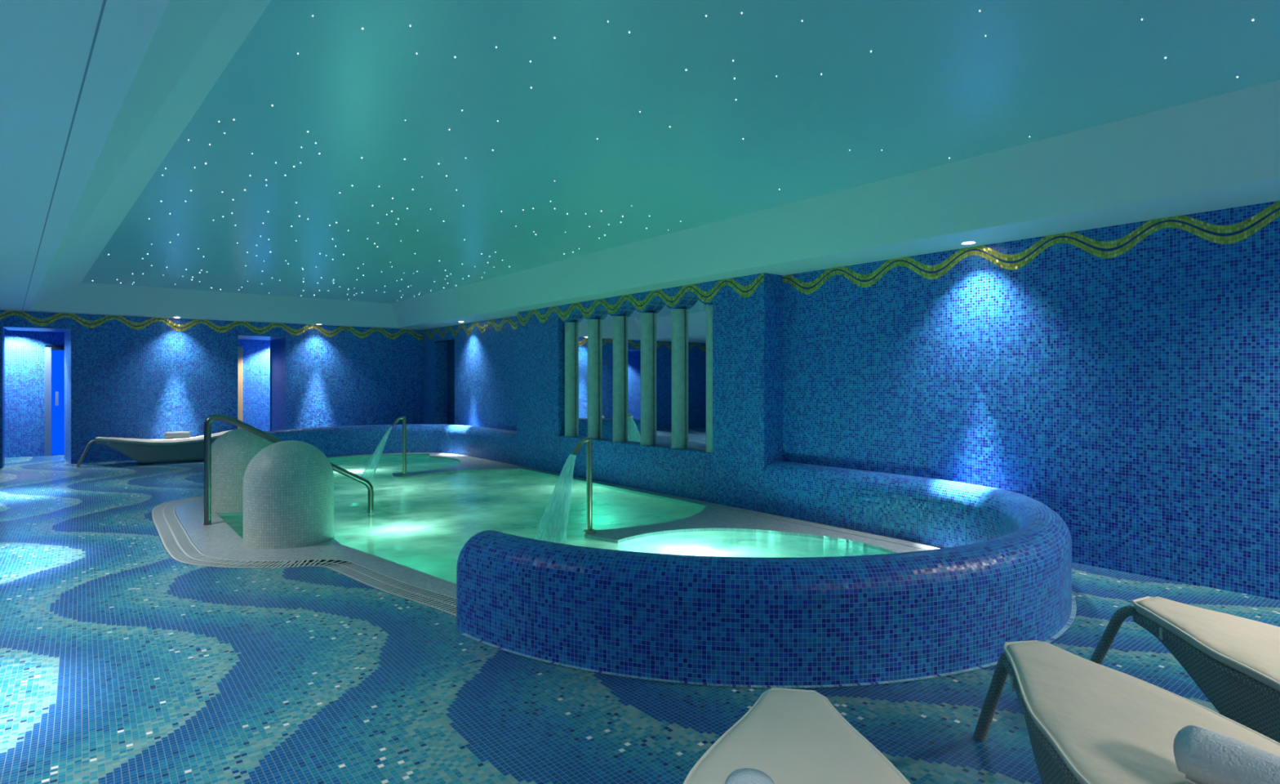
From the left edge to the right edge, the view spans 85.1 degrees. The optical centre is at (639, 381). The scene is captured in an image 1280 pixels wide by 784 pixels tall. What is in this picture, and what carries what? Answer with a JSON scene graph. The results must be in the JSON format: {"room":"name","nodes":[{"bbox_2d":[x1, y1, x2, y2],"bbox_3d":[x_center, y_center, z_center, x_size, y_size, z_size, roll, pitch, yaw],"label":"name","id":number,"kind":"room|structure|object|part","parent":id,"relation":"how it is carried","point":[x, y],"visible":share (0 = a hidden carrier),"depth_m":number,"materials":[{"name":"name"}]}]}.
{"room":"indoor spa pool","nodes":[
{"label":"indoor spa pool","id":0,"kind":"room"},
{"bbox_2d":[4,328,64,457],"bbox_3d":[-10.931,0.145,11.649,3.500,2.450,1.850,0,0,-39],"label":"doorway","id":1,"kind":"structure","parent":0,"point":[24,350],"depth_m":12.66,"materials":[{"name":"blue tile"}]},
{"bbox_2d":[44,345,64,455],"bbox_3d":[-10.554,0.355,13.091,0.950,2.030,0.081,0,0,-39],"label":"door","id":2,"kind":"structure","parent":1,"relation":"in","point":[54,359],"depth_m":12.90,"materials":[{"name":"blue"}]},
{"bbox_3d":[-10.557,0.370,13.094,0.950,2.000,0.060,0,0,-39],"label":"frame","id":3,"kind":"part","parent":2,"relation":"part of","materials":[{"name":"blue"}]},
{"bbox_3d":[-10.789,0.320,12.896,0.045,0.260,0.070,0,0,-39],"label":"handle","id":4,"kind":"part","parent":2,"relation":"part of","materials":[{"name":"blue"}]},
{"bbox_3d":[-10.576,0.390,13.118,0.780,1.940,0.012,0,0,-39],"label":"glass","id":5,"kind":"part","parent":2,"relation":"part of","materials":[{"name":"blue glass"}]},
{"bbox_2d":[0,310,422,467],"bbox_3d":[-9.124,0.120,13.352,9.250,2.500,2.350,0,0,-39],"label":"wall","id":6,"kind":"structure","parent":0,"point":[121,380],"depth_m":12.85,"materials":[{"name":"blue tile"}]},
{"bbox_2d":[0,310,422,340],"bbox_3d":[-8.387,-1.013,12.432,9.250,0.231,0.001,0,0,-39],"label":"trim","id":7,"kind":"structure","parent":6,"relation":"attached to","point":[39,322],"depth_m":12.66,"materials":[{"name":"gold metal"}]},
{"bbox_2d":[237,346,242,428],"bbox_3d":[-8.700,0.310,15.158,0.100,2.120,0.050,0,0,-39],"label":"trim","id":8,"kind":"structure","parent":6,"relation":"attached to","point":[239,348],"depth_m":15.13,"materials":[{"name":"brown wood"}]},
{"bbox_2d":[270,342,271,430],"bbox_3d":[-7.771,0.270,14.659,0.020,2.200,0.020,0,0,-39],"label":"trim","id":9,"kind":"structure","parent":6,"relation":"attached to","point":[270,342],"depth_m":14.65,"materials":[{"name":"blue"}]},
{"bbox_2d":[217,453,926,583],"bbox_3d":[-2.247,2.150,7.989,4.300,1.558,11.312,0,0,-39],"label":"pool interior","id":10,"kind":"structure","parent":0,"point":[611,513],"depth_m":10.51,"materials":[{"name":"teal tile"}]},
{"bbox_2d":[348,502,360,506],"bbox_3d":[-4.425,1.915,10.805,0.180,0.050,0.180,0,0,-39],"label":"lamp","id":11,"kind":"object","parent":10,"relation":"in","point":[355,504],"visible":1,"depth_m":10.75,"materials":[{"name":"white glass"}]},
{"bbox_2d":[391,545,405,551],"bbox_3d":[-3.128,2.165,9.025,0.180,0.050,0.180,0,0,-39],"label":"lamp","id":12,"kind":"object","parent":10,"relation":"in","point":[397,548],"visible":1,"depth_m":8.97,"materials":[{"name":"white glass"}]},
{"bbox_2d":[391,453,519,524],"bbox_3d":[-3.572,1.722,11.587,1.870,0.696,3.094,0,0,-39],"label":"ledge","id":13,"kind":"object","parent":10,"relation":"on","point":[420,498],"visible":0.9,"depth_m":10.73,"materials":[{"name":"tile"}]},
{"bbox_2d":[392,416,408,475],"bbox_3d":[-3.479,0.942,10.116,0.227,0.865,0.116,0,0,-17],"label":"spout","id":14,"kind":"object","parent":13,"relation":"on","point":[404,418],"visible":1,"depth_m":10.11,"materials":[{"name":"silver metal"}]},
{"bbox_3d":[-3.488,0.559,10.114,0.134,0.097,0.038,0,0,-17],"label":"arm","id":15,"kind":"part","parent":14,"relation":"part of","materials":[{"name":"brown metal"}]},
{"bbox_2d":[220,454,790,581],"bbox_3d":[-2.247,1.400,7.989,4.300,0.001,11.312,0,0,-39],"label":"pool water","id":16,"kind":"object","parent":10,"relation":"in","point":[438,548],"visible":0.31,"depth_m":7.44,"materials":[{"name":"liquid"}]},
{"bbox_2d":[367,426,392,469],"bbox_3d":[-3.844,1.027,10.040,0.400,0.747,0.462,0,0,43],"label":"water stream","id":17,"kind":"object","parent":16,"relation":"on","point":[385,437],"visible":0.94,"depth_m":10.01,"materials":[{"name":"clear liquid"}]},
{"bbox_2d":[584,505,925,557],"bbox_3d":[0.975,1.722,5.910,1.870,0.696,3.094,0,0,-39],"label":"water","id":18,"kind":"object","parent":10,"relation":"on","point":[731,532],"visible":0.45,"depth_m":6.43,"materials":[{"name":"liquid"}]},
{"bbox_2d":[571,436,595,533],"bbox_3d":[-0.504,0.942,6.300,0.227,0.865,0.116,0,0,-37],"label":"spout","id":19,"kind":"object","parent":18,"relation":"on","point":[588,440],"visible":1,"depth_m":6.31,"materials":[{"name":"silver metal"}]},
{"bbox_2d":[541,453,576,533],"bbox_3d":[-0.760,1.027,6.102,0.368,0.747,0.363,0,0,6],"label":"water stream","id":20,"kind":"object","parent":19,"relation":"attached to","point":[570,457],"visible":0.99,"depth_m":6.16,"materials":[{"name":"clear liquid"}]},
{"bbox_3d":[-0.511,0.559,6.294,0.134,0.097,0.038,0,0,-37],"label":"arm","id":21,"kind":"part","parent":19,"relation":"part of","materials":[{"name":"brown metal"}]},
{"bbox_2d":[0,0,1279,329],"bbox_3d":[-2.779,-1.370,5.429,9.250,0.480,17.950,0,0,-39],"label":"ceiling","id":22,"kind":"structure","parent":0,"point":[849,163],"depth_m":4.30,"materials":[{"name":"white paint"}]},
{"bbox_2d":[22,0,106,311],"bbox_3d":[-4.354,-1.129,5.097,1.072,0.001,16.400,0,0,-39],"label":"trim","id":23,"kind":"structure","parent":22,"relation":"attached to","point":[104,1],"depth_m":2.87,"materials":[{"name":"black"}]},
{"bbox_2d":[960,240,976,244],"bbox_3d":[2.677,-1.126,5.680,0.120,0.008,0.120,0,0,-39],"label":"recessed light","id":24,"kind":"object","parent":22,"relation":"in","point":[970,242],"visible":1,"depth_m":5.66,"materials":[{"name":"white"}]},
{"bbox_2d":[0,453,1279,783],"bbox_3d":[-3.439,1.370,6.534,9.600,0.001,20.500,0,0,-39],"label":"floor","id":25,"kind":"structure","parent":0,"point":[122,660],"depth_m":3.17,"materials":[{"name":"tile"}]},
{"bbox_2d":[75,429,232,466],"bbox_3d":[-8.123,1.125,11.815,2.240,0.502,0.704,0,0,-39],"label":"sun lounger","id":26,"kind":"object","parent":25,"relation":"on","point":[140,450],"visible":0.85,"depth_m":11.56,"materials":[{"name":"grey wicker"}]},
{"bbox_3d":[-8.779,1.161,11.290,0.558,0.431,0.043,0,0,-39],"label":"leg","id":27,"kind":"part","parent":26,"relation":"part of","materials":[{"name":"grey metal"}]},
{"bbox_3d":[-8.026,0.970,11.893,1.980,0.190,0.689,0,0,-39],"label":"mattress","id":28,"kind":"part","parent":26,"relation":"part of","materials":[{"name":"beige fabric"}]},
{"bbox_2d":[164,431,190,439],"bbox_3d":[-7.931,0.923,11.950,0.368,0.126,0.123,0,0,-39],"label":"towel","id":29,"kind":"object","parent":26,"relation":"on","point":[179,434],"visible":1,"depth_m":11.91,"materials":[{"name":"white fabric"}]},
{"bbox_2d":[151,495,456,616],"bbox_3d":[-3.819,1.376,6.729,1.397,0.016,7.804,0,0,-39],"label":"pool edge","id":30,"kind":"object","parent":25,"relation":"in","point":[173,535],"visible":0.73,"depth_m":5.25,"materials":[{"name":"grey plastic"}]},
{"bbox_2d":[263,423,517,465],"bbox_3d":[-4.386,1.117,12.172,4.606,0.567,2.977,0,0,-18],"label":"parapet","id":31,"kind":"object","parent":25,"relation":"on","point":[500,445],"visible":0.59,"depth_m":12.92,"materials":[{"name":"blue tile"}]},
{"bbox_2d":[175,452,942,597],"bbox_3d":[-2.264,1.370,7.975,4.963,0.001,11.932,0,0,-39],"label":"pool coping","id":32,"kind":"object","parent":25,"relation":"on","point":[218,539],"visible":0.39,"depth_m":5.80,"materials":[{"name":"tile"}]},
{"bbox_2d":[211,428,273,512],"bbox_3d":[-4.328,0.942,7.603,0.704,0.857,0.704,0,0,-39],"label":"partition","id":33,"kind":"object","parent":32,"relation":"on","point":[232,452],"visible":0.48,"depth_m":7.28,"materials":[{"name":"white tile"}]},
{"bbox_2d":[203,413,373,555],"bbox_3d":[-3.543,1.269,7.139,1.586,1.903,0.072,0,0,-38],"label":"handrail","id":34,"kind":"object","parent":32,"relation":"on","point":[207,424],"visible":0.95,"depth_m":6.80,"materials":[{"name":"silver metal"}]},
{"bbox_2d":[243,440,333,548],"bbox_3d":[-3.040,0.942,6.047,0.704,0.857,0.704,0,0,-39],"label":"partition","id":35,"kind":"object","parent":32,"relation":"on","point":[288,485],"visible":1,"depth_m":5.77,"materials":[{"name":"white tile"}]},
{"bbox_2d":[456,460,1076,687],"bbox_3d":[1.362,1.117,4.848,2.830,0.567,4.480,0,0,34],"label":"parapet","id":36,"kind":"object","parent":25,"relation":"on","point":[1001,573],"visible":0.99,"depth_m":3.31,"materials":[{"name":"blue tile"}]},
{"bbox_2d":[683,687,911,783],"bbox_3d":[0.306,1.125,1.210,0.704,0.502,2.240,0,0,10],"label":"sun lounger","id":37,"kind":"object","parent":25,"relation":"on","point":[791,735],"visible":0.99,"depth_m":1.77,"materials":[{"name":"beige fabric"}]},
{"bbox_2d":[724,767,774,783],"bbox_3d":[0.231,0.902,1.331,0.127,0.129,0.388,0,0,3],"label":"towel","id":38,"kind":"object","parent":37,"relation":"on","point":[741,775],"visible":1,"depth_m":1.49,"materials":[{"name":"white fabric"}]},
{"bbox_2d":[973,640,1279,783],"bbox_3d":[1.470,1.125,1.586,0.704,0.502,2.240,0,0,-9],"label":"sun lounger","id":39,"kind":"object","parent":25,"relation":"on","point":[1088,722],"visible":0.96,"depth_m":2.00,"materials":[{"name":"beige fabric"}]},
{"bbox_3d":[1.341,1.161,2.417,0.043,0.431,0.558,0,0,-9],"label":"leg","id":40,"kind":"part","parent":39,"relation":"part of","materials":[{"name":"grey wicker"}]},
{"bbox_2d":[1173,724,1279,783],"bbox_3d":[1.450,0.915,1.550,0.137,0.140,0.408,0,0,-29],"label":"towel","id":41,"kind":"object","parent":39,"relation":"on","point":[1205,756],"visible":1,"depth_m":1.62,"materials":[{"name":"white fabric"}]},
{"bbox_2d":[1089,595,1279,742],"bbox_3d":[2.497,1.125,2.156,0.704,0.502,2.240,0,0,-27],"label":"sun lounger","id":42,"kind":"object","parent":25,"relation":"on","point":[1234,660],"visible":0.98,"depth_m":2.54,"materials":[{"name":"beige fabric"}]},
{"bbox_3d":[2.113,1.161,2.904,0.043,0.431,0.558,0,0,-27],"label":"leg","id":43,"kind":"part","parent":42,"relation":"part of","materials":[{"name":"grey wicker"}]},
{"bbox_3d":[2.554,0.970,2.045,0.689,0.190,1.980,0,0,-27],"label":"mattress","id":44,"kind":"part","parent":42,"relation":"part of","materials":[{"name":"beige fabric"}]},
{"bbox_2d":[422,200,1279,599],"bbox_3d":[0.753,0.120,8.261,0.582,2.500,17.946,0,0,-37],"label":"wall","id":45,"kind":"structure","parent":0,"point":[1133,395],"depth_m":5.58,"materials":[{"name":"blue tile"}]},
{"bbox_2d":[434,338,454,424],"bbox_3d":[-3.921,0.260,14.506,0.325,2.210,1.002,0,0,-39],"label":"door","id":46,"kind":"structure","parent":45,"relation":"in","point":[451,344],"depth_m":14.83,"materials":[{"name":"blue tile"}]},
{"bbox_2d":[422,316,517,339],"bbox_3d":[-3.276,-1.013,13.442,0.001,0.231,4.820,0,0,-39],"label":"trim","id":47,"kind":"structure","parent":45,"relation":"attached to","point":[514,325],"depth_m":13.34,"materials":[{"name":"gold metal"}]},
{"bbox_2d":[564,321,575,435],"bbox_3d":[-1.060,-0.031,10.310,0.103,1.680,0.206,0,0,-39],"label":"marble column","id":48,"kind":"structure","parent":45,"relation":"on","point":[570,428],"depth_m":10.25,"materials":[{"name":"stone"}]},
{"bbox_2d":[573,312,587,437],"bbox_3d":[-0.861,-0.093,10.160,0.008,1.802,0.341,0,0,-39],"label":"mirror","id":49,"kind":"object","parent":48,"relation":"attached to","point":[580,322],"depth_m":10.15,"materials":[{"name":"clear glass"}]},
{"bbox_2d":[587,319,598,439],"bbox_3d":[-0.685,-0.031,9.842,0.103,1.680,0.206,0,0,-39],"label":"marble column","id":50,"kind":"structure","parent":45,"relation":"on","point":[593,324],"depth_m":9.78,"materials":[{"name":"stone"}]},
{"bbox_2d":[596,309,613,439],"bbox_3d":[-0.487,-0.092,9.692,0.008,1.802,0.368,0,0,-39],"label":"mirror","id":51,"kind":"object","parent":50,"relation":"attached to","point":[605,320],"depth_m":9.68,"materials":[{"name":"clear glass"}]},
{"bbox_2d":[612,315,624,441],"bbox_3d":[-0.310,-0.031,9.373,0.103,1.680,0.206,0,0,-39],"label":"marble column","id":52,"kind":"structure","parent":45,"relation":"on","point":[618,321],"depth_m":9.31,"materials":[{"name":"stone"}]},
{"bbox_2d":[622,305,640,443],"bbox_3d":[-0.107,-0.095,9.218,0.008,1.807,0.368,0,0,-39],"label":"mirror","id":53,"kind":"object","parent":52,"relation":"attached to","point":[632,317],"depth_m":9.21,"materials":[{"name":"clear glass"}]},
{"bbox_2d":[517,272,764,325],"bbox_3d":[-0.356,-1.013,9.317,0.001,0.231,5.270,0,0,-39],"label":"trim","id":54,"kind":"structure","parent":45,"relation":"attached to","point":[743,291],"depth_m":8.65,"materials":[{"name":"gold metal"}]},
{"bbox_2d":[640,312,653,444],"bbox_3d":[0.065,-0.031,8.905,0.103,1.680,0.206,0,0,-39],"label":"marble column","id":55,"kind":"structure","parent":45,"relation":"on","point":[646,318],"depth_m":8.85,"materials":[{"name":"stone"}]},
{"bbox_2d":[650,301,673,446],"bbox_3d":[0.277,-0.095,8.739,0.008,1.808,0.425,0,0,-39],"label":"mirror","id":56,"kind":"object","parent":55,"relation":"attached to","point":[662,314],"depth_m":8.73,"materials":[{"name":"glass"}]},
{"bbox_2d":[671,308,684,448],"bbox_3d":[0.440,-0.031,8.437,0.103,1.680,0.206,0,0,-39],"label":"marble column","id":57,"kind":"structure","parent":45,"relation":"on","point":[677,314],"depth_m":8.38,"materials":[{"name":"stone"}]},
{"bbox_2d":[682,295,706,450],"bbox_3d":[0.650,-0.102,8.274,0.008,1.821,0.409,0,0,-39],"label":"mirror","id":58,"kind":"object","parent":57,"relation":"attached to","point":[695,307],"depth_m":8.26,"materials":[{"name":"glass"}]},
{"bbox_2d":[705,304,712,452],"bbox_3d":[0.815,-0.031,7.968,0.103,1.680,0.206,0,0,-39],"label":"marble column","id":59,"kind":"structure","parent":45,"relation":"on","point":[708,307],"depth_m":7.92,"materials":[{"name":"stone"}]},
{"bbox_2d":[782,200,1279,293],"bbox_3d":[3.982,-1.013,4.380,0.001,0.231,7.860,0,0,-39],"label":"trim","id":60,"kind":"structure","parent":45,"relation":"attached to","point":[1232,233],"depth_m":5.28,"materials":[{"name":"gold metal"}]}
]}

